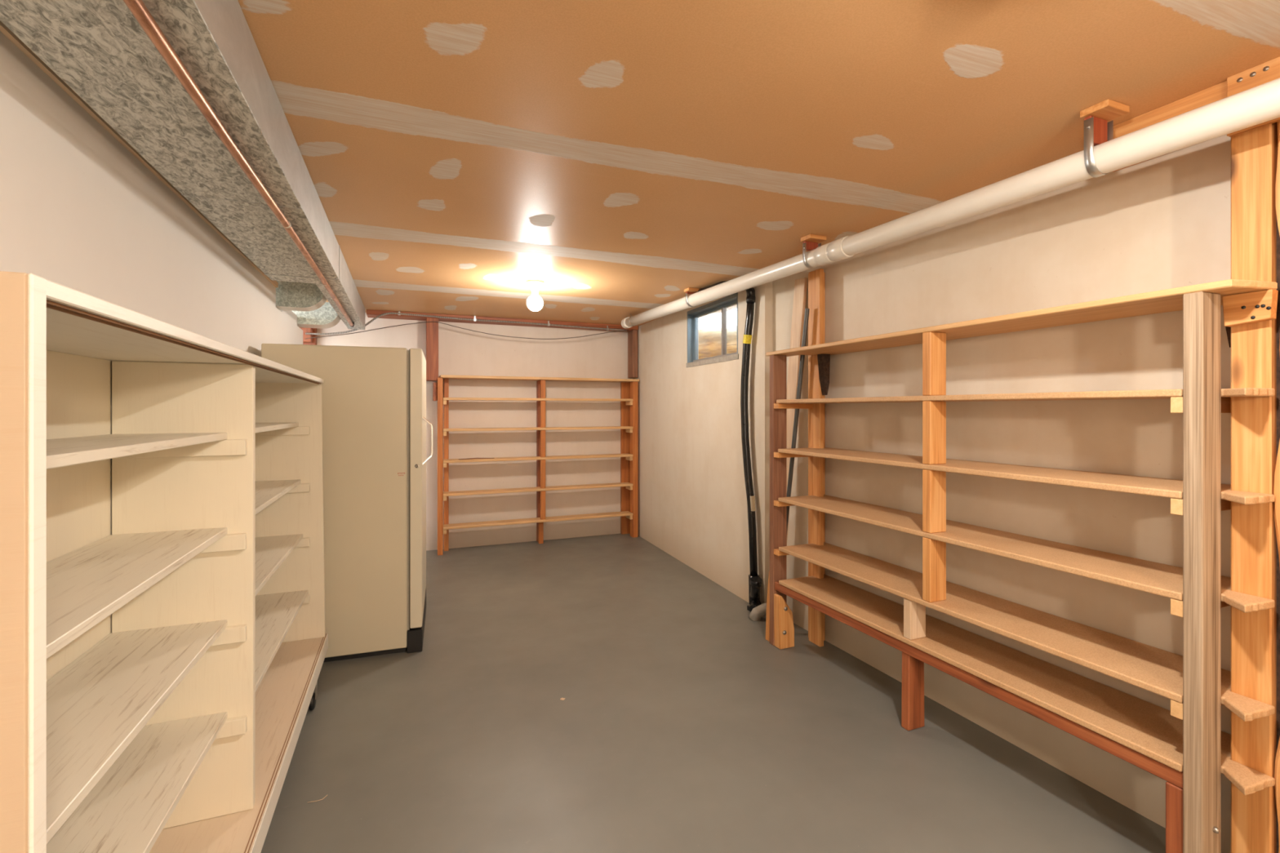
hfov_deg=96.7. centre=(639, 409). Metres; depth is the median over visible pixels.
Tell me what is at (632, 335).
stud
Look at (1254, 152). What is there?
stud
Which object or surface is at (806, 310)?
tube
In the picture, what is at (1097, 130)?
hanger
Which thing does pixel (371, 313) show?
trim
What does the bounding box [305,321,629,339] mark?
cable
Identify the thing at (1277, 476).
stud
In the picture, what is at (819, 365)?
stud
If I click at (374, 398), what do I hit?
freezer
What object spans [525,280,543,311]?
ceiling light
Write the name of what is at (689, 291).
hanger
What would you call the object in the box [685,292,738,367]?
window
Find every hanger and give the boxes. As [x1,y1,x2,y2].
[684,287,700,306]
[800,234,826,268]
[1080,98,1129,177]
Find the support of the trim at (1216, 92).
attached to the wall at (1163, 222)
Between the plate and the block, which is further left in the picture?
the block
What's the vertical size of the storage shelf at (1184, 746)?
1.681 m
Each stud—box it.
[299,327,316,345]
[426,317,438,381]
[627,329,637,377]
[808,268,830,646]
[1225,122,1277,852]
[1273,120,1279,852]
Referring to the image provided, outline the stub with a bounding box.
[748,603,766,621]
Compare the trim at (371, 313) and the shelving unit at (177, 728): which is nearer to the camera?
the shelving unit at (177, 728)
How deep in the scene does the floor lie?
2.27 m
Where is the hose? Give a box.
[697,280,761,612]
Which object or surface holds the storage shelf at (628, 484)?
on the floor
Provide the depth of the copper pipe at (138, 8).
1.29 m
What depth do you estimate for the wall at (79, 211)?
1.52 m
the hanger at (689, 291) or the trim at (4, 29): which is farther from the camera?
the hanger at (689, 291)
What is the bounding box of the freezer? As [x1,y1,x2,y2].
[261,343,433,662]
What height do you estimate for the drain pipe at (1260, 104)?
0.212 m
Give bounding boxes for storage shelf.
[432,374,639,555]
[765,279,1278,852]
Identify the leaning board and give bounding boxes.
[786,277,807,537]
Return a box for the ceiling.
[237,0,1279,326]
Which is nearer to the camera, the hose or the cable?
the hose
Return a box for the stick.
[458,457,493,459]
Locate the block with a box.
[300,327,312,342]
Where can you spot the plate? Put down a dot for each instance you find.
(1268, 71)
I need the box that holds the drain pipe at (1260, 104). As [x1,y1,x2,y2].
[621,77,1279,328]
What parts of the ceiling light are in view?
bulb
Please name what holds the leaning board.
on the floor
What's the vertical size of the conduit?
0.262 m
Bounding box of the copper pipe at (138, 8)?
[123,0,354,327]
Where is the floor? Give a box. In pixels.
[261,533,1165,852]
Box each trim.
[0,20,278,288]
[366,309,638,332]
[1113,80,1226,171]
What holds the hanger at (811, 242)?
attached to the ceiling
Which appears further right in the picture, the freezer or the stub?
the stub
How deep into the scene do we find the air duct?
1.39 m
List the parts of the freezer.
kick plate, door, handle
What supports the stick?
on the storage shelf at (628, 484)
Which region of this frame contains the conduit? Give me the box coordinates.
[305,311,626,334]
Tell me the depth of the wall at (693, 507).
4.59 m
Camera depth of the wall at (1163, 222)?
2.19 m
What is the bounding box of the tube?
[786,308,809,529]
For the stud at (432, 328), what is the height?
0.577 m
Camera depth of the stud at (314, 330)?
4.99 m
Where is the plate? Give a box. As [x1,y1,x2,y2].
[1226,56,1279,137]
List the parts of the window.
pane, sill, rail, pane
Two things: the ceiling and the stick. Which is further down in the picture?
the stick
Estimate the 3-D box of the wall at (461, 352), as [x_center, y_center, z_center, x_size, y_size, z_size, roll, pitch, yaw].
[-1.536,0.150,5.720,4.300,2.400,0.150,0,0,-22]
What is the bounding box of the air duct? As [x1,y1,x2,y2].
[0,0,364,329]
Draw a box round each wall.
[0,31,302,633]
[316,312,633,551]
[633,280,773,604]
[773,134,1231,852]
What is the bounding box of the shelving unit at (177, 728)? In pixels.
[0,271,328,852]

